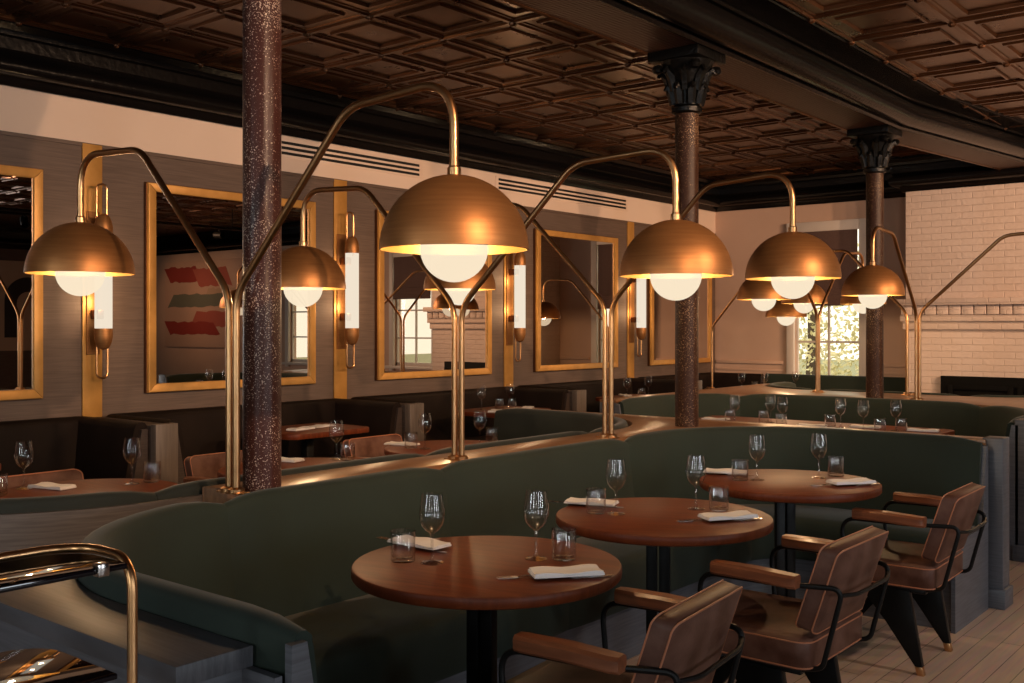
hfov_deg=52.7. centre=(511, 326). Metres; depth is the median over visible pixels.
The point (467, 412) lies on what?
table
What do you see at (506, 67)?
ceiling
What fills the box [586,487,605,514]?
tumbler
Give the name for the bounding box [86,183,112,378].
wall sconce
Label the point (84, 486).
round table
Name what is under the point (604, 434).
lamp
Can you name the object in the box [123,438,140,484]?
wine glass
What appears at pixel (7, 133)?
trim
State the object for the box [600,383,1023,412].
ledge
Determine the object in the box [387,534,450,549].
napkin
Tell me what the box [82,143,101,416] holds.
wall strip
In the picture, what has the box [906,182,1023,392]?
wall
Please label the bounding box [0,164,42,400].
wall mirror
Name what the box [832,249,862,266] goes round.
lamp
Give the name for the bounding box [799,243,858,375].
tree
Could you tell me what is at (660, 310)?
wall mirror
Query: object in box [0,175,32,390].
mirror glass
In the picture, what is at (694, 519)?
fork
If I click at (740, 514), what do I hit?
napkin
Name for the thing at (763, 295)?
lamp
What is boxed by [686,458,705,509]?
wine glass
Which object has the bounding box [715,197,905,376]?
wall
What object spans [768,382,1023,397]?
banquette
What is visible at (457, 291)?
lamp
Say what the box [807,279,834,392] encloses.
lamp
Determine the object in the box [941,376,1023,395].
fireplace screen
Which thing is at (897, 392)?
cushion
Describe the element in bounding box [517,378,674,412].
bench
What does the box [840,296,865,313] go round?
lamp
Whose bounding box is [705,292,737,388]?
lamp
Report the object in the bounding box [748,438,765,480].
wine glass
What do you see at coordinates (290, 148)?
air vent
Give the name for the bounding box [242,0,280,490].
column
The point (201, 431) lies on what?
bench
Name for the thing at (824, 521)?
seat cushion
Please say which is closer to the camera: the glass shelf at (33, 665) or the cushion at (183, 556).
the glass shelf at (33, 665)
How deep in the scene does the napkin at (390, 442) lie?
6.11 m
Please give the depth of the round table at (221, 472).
5.30 m
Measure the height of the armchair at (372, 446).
0.767 m
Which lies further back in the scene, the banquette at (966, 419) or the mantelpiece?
the mantelpiece
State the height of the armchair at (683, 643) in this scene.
0.767 m
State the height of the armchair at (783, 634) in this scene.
0.767 m
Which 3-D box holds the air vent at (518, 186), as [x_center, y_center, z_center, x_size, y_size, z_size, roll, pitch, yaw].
[0.125,-1.377,10.228,0.008,0.145,0.901,0,0,39]
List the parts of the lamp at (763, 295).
lamp shade, globe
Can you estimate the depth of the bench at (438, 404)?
9.38 m
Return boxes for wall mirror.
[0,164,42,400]
[144,182,315,392]
[375,209,491,380]
[533,228,617,371]
[647,278,711,365]
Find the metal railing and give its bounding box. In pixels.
[0,543,137,682]
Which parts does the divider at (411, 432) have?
panel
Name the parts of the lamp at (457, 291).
lamp shade, globe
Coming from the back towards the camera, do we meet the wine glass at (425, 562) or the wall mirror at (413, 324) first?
the wall mirror at (413, 324)
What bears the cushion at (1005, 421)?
on the banquette at (966, 419)
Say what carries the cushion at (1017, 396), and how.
on the banquette at (787, 385)
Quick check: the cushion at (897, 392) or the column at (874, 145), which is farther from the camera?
the cushion at (897, 392)
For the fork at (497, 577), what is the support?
on the round table at (466, 579)
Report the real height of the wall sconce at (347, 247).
1.265 m
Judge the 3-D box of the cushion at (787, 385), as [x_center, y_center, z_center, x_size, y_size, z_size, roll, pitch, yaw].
[2.754,0.860,10.264,0.420,0.580,1.317,0,0,6]
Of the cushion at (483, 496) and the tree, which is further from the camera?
the tree
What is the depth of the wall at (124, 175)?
7.30 m
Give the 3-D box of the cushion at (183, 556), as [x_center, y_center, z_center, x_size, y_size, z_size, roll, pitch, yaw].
[-0.868,0.860,2.682,0.489,0.580,1.590,0,0,-22]
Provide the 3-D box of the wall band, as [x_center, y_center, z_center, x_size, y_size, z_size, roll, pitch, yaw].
[-2.337,-1.560,7.355,0.152,0.740,15.700,0,0,39]
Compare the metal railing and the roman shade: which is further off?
the roman shade
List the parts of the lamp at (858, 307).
globe, lamp shade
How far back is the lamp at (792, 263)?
4.64 m
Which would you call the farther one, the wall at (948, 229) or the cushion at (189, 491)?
the wall at (948, 229)
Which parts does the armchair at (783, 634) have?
leg, armrest, leg, seat frame, arm frame, seat, armrest, leg, arm frame, backrest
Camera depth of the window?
12.30 m
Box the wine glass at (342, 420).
[329,420,343,459]
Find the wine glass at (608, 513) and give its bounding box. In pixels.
[606,460,625,515]
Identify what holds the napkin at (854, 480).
on the round table at (786, 488)
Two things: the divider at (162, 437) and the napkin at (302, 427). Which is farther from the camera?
the napkin at (302, 427)
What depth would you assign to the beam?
6.65 m
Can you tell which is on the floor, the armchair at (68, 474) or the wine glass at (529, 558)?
the armchair at (68, 474)
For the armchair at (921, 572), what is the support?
on the floor
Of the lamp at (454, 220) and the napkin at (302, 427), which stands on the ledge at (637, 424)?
the lamp at (454, 220)
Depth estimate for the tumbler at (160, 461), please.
4.66 m
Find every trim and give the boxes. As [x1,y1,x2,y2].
[0,130,714,233]
[503,0,1000,169]
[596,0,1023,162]
[716,360,783,371]
[884,363,905,374]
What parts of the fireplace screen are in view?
door, door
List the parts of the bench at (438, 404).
panel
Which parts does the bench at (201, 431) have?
panel, panel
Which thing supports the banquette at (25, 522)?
on the floor
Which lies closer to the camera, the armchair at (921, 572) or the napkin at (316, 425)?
the armchair at (921, 572)
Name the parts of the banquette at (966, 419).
panel, panel, post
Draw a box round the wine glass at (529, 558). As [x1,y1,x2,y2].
[523,492,548,560]
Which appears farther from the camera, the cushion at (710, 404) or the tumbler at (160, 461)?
the cushion at (710, 404)
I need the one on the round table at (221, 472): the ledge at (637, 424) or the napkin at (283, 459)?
the napkin at (283, 459)
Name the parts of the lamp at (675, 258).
lamp shade, globe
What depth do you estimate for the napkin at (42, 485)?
4.47 m
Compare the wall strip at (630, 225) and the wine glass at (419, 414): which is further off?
the wall strip at (630, 225)
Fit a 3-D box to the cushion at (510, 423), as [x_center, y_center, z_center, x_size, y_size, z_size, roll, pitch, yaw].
[0.369,0.860,6.643,0.543,0.580,1.686,0,0,-20]
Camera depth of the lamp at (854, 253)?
9.87 m
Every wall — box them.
[0,135,714,421]
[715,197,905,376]
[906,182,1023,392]
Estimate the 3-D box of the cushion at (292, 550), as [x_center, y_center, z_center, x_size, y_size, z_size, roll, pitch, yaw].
[-0.613,0.860,3.870,0.150,0.580,1.063,0,0,39]
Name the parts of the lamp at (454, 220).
lamp shade, globe, plate, lamp shade, globe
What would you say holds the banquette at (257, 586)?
on the floor
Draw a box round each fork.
[496,575,530,578]
[676,519,704,521]
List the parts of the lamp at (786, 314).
lamp shade, globe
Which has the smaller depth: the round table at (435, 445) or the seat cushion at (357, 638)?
the seat cushion at (357, 638)
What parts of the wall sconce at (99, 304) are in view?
plate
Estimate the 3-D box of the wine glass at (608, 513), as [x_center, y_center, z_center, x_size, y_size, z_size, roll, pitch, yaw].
[0.389,0.597,3.867,0.078,0.205,0.078,0,0,39]
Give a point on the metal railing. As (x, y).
(41, 565)
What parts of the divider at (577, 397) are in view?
panel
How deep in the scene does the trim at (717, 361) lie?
12.93 m
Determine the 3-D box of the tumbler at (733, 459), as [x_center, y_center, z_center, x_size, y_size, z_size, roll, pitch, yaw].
[1.042,0.655,4.726,0.075,0.090,0.075,0,0,39]
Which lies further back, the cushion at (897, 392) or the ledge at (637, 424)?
the cushion at (897, 392)
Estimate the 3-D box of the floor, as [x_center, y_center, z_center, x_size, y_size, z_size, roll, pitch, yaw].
[2.897,1.490,3.055,13.600,0.080,15.600,0,0,39]
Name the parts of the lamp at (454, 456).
plate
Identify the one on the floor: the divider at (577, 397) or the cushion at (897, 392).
the divider at (577, 397)
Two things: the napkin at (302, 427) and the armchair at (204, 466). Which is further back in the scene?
the napkin at (302, 427)
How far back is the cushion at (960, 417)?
8.24 m
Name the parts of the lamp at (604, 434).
plate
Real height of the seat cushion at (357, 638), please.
0.212 m
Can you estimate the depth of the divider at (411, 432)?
7.81 m
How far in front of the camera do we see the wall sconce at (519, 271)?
9.92 m
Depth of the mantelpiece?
10.78 m
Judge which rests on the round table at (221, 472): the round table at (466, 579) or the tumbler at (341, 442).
the tumbler at (341, 442)
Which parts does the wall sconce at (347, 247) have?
plate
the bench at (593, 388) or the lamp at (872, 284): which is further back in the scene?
the bench at (593, 388)
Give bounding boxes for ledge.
[202,407,985,502]
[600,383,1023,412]
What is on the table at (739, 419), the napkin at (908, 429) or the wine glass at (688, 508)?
the napkin at (908, 429)
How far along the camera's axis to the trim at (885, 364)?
11.78 m
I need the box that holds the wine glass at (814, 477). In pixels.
[810,437,827,478]
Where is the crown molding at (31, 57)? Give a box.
[0,19,1023,211]
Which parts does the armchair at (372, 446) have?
armrest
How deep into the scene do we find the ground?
50.90 m
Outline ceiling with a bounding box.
[0,0,1023,180]
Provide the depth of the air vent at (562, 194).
11.10 m
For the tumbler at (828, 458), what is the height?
0.090 m
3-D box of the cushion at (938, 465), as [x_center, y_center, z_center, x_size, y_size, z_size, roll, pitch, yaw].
[1.508,0.860,5.612,1.855,0.580,0.669,0,0,3]
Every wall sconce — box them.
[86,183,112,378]
[337,212,358,368]
[506,252,525,361]
[629,278,645,356]
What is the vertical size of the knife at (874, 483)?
0.007 m
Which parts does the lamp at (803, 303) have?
globe, lamp shade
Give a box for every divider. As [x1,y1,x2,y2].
[97,417,177,483]
[400,403,423,441]
[568,390,585,411]
[699,380,701,389]
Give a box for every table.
[0,478,176,497]
[217,458,356,477]
[281,423,368,457]
[351,536,621,682]
[384,440,492,455]
[457,406,550,417]
[556,497,773,633]
[595,394,646,400]
[699,416,954,434]
[699,469,881,597]
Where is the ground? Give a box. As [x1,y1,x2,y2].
[799,359,858,375]
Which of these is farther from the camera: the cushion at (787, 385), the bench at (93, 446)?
the cushion at (787, 385)
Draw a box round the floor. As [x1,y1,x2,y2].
[627,560,1023,682]
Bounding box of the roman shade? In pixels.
[803,229,857,305]
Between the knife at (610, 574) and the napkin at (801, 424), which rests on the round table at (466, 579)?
the knife at (610, 574)
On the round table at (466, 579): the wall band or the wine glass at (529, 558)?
the wine glass at (529, 558)
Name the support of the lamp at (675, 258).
on the ledge at (637, 424)
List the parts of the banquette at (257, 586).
panel, panel, post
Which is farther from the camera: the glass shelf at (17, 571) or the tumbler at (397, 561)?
the tumbler at (397, 561)
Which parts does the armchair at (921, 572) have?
leg, armrest, seat, leg, seat frame, arm frame, armrest, leg, arm frame, backrest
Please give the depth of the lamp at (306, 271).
5.09 m
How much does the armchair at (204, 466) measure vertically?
0.767 m
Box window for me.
[786,218,865,375]
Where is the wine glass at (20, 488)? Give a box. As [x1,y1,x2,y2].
[14,444,33,489]
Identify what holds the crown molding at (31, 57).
attached to the wall at (948, 229)
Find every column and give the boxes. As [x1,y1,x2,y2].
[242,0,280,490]
[648,44,725,426]
[847,125,901,397]
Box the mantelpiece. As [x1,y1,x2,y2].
[896,297,1023,329]
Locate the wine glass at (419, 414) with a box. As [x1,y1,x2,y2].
[418,414,431,448]
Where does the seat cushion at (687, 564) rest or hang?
on the banquette at (257, 586)
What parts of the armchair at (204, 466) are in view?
armrest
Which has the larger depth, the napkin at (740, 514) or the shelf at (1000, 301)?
the shelf at (1000, 301)
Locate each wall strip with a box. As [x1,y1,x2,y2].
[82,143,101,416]
[333,179,346,398]
[504,256,512,386]
[627,222,633,377]
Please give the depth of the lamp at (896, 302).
8.86 m
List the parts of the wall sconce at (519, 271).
plate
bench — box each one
[0,416,147,478]
[106,398,401,483]
[351,386,569,440]
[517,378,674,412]
[638,372,764,388]
[765,373,905,391]
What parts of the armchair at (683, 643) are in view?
seat, armrest, arm frame, armrest, arm frame, backrest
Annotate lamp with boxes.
[24,82,528,494]
[281,185,387,306]
[411,254,506,460]
[436,264,487,304]
[524,148,732,300]
[532,219,634,438]
[681,172,841,298]
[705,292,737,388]
[737,280,790,310]
[765,300,806,325]
[781,283,827,312]
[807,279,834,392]
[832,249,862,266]
[839,252,863,265]
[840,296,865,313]
[841,226,1023,399]
[889,296,913,394]
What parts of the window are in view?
sash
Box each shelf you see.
[0,554,126,592]
[0,648,116,682]
[896,297,1023,305]
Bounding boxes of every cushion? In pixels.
[0,491,156,513]
[76,502,316,682]
[154,454,425,500]
[223,467,450,616]
[285,594,568,682]
[426,431,588,455]
[440,439,634,540]
[493,408,627,440]
[568,537,751,629]
[619,393,739,417]
[624,426,982,525]
[737,504,974,580]
[740,394,979,436]
[768,382,812,389]
[823,389,958,395]
[972,395,1023,397]
[976,406,1023,436]
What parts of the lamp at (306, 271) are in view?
globe, lamp shade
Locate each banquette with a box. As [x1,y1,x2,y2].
[0,408,628,553]
[0,426,1012,682]
[614,393,1023,561]
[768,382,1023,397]
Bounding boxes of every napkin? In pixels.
[27,482,76,489]
[281,457,304,462]
[286,426,314,430]
[309,424,334,427]
[384,441,419,445]
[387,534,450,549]
[528,564,604,578]
[564,497,618,505]
[698,510,757,520]
[702,417,729,420]
[703,468,746,474]
[797,423,827,426]
[826,478,875,484]
[849,424,880,428]
[906,428,938,431]
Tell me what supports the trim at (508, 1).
attached to the beam
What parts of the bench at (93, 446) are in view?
panel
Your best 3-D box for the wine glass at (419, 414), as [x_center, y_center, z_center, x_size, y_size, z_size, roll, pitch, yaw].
[-0.499,0.596,5.926,0.078,0.205,0.078,0,0,0]
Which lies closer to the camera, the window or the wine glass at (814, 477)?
the wine glass at (814, 477)
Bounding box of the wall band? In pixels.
[0,84,714,232]
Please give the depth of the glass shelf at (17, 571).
1.70 m
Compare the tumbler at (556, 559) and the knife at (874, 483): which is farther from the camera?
the knife at (874, 483)
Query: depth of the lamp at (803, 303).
9.66 m
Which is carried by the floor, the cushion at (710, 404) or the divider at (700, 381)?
the divider at (700, 381)
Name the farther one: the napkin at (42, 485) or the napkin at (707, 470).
the napkin at (707, 470)
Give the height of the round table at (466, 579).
0.750 m
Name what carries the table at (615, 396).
on the floor
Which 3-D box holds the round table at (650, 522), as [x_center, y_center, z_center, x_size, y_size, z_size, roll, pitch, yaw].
[0.563,1.075,3.853,0.800,0.750,0.800,0,0,12]
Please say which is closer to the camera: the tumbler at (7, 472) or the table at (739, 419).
the tumbler at (7, 472)
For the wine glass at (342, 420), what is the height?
0.205 m
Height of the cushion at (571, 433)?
0.580 m
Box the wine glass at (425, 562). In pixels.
[419,494,444,565]
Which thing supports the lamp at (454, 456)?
on the ledge at (637, 424)
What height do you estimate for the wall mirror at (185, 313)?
1.437 m
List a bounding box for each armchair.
[0,469,83,489]
[183,450,241,482]
[343,434,402,458]
[498,579,744,682]
[698,526,889,682]
[816,482,986,676]
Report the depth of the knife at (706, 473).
4.88 m
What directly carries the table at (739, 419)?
on the floor
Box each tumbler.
[0,472,7,495]
[143,461,160,482]
[340,442,354,460]
[390,528,415,562]
[552,527,575,560]
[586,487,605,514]
[709,485,728,510]
[732,459,747,480]
[828,458,843,476]
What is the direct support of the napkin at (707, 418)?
on the table at (739, 419)
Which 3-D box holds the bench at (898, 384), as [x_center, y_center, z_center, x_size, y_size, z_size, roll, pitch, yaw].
[3.624,1.010,11.976,1.740,0.880,0.620,0,0,39]
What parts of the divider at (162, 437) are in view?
post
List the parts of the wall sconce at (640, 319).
plate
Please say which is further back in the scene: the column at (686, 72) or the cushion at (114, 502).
the column at (686, 72)
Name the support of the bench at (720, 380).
on the floor
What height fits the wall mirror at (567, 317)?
1.437 m
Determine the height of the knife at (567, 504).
0.007 m
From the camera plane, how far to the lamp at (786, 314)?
10.87 m
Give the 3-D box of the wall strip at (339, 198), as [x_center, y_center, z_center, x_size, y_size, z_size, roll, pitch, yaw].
[-1.392,-0.300,8.377,0.014,1.780,0.136,0,0,39]
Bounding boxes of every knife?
[393,543,446,552]
[536,574,613,579]
[567,504,623,507]
[706,473,753,475]
[708,517,762,521]
[835,483,879,486]
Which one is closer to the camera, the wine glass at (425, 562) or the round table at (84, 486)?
the wine glass at (425, 562)
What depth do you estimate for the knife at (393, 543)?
3.23 m
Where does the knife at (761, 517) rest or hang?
on the round table at (650, 522)
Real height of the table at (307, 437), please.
0.750 m
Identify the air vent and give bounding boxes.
[281,138,421,178]
[495,175,552,197]
[551,187,627,210]
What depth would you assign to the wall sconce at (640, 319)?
11.58 m
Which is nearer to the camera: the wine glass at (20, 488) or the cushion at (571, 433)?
the wine glass at (20, 488)
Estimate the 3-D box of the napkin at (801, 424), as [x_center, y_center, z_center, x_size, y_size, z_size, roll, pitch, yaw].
[2.108,0.690,7.262,0.200,0.016,0.085,0,0,29]
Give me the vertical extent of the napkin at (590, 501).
0.014 m
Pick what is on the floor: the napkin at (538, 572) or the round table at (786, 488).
the round table at (786, 488)
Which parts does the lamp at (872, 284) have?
globe, lamp shade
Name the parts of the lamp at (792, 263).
globe, lamp shade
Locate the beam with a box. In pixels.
[512,0,1023,168]
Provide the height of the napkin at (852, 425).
0.016 m
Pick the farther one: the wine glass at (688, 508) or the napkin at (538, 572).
the wine glass at (688, 508)
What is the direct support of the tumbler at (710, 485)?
on the round table at (650, 522)
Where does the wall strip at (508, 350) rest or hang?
attached to the wall at (124, 175)

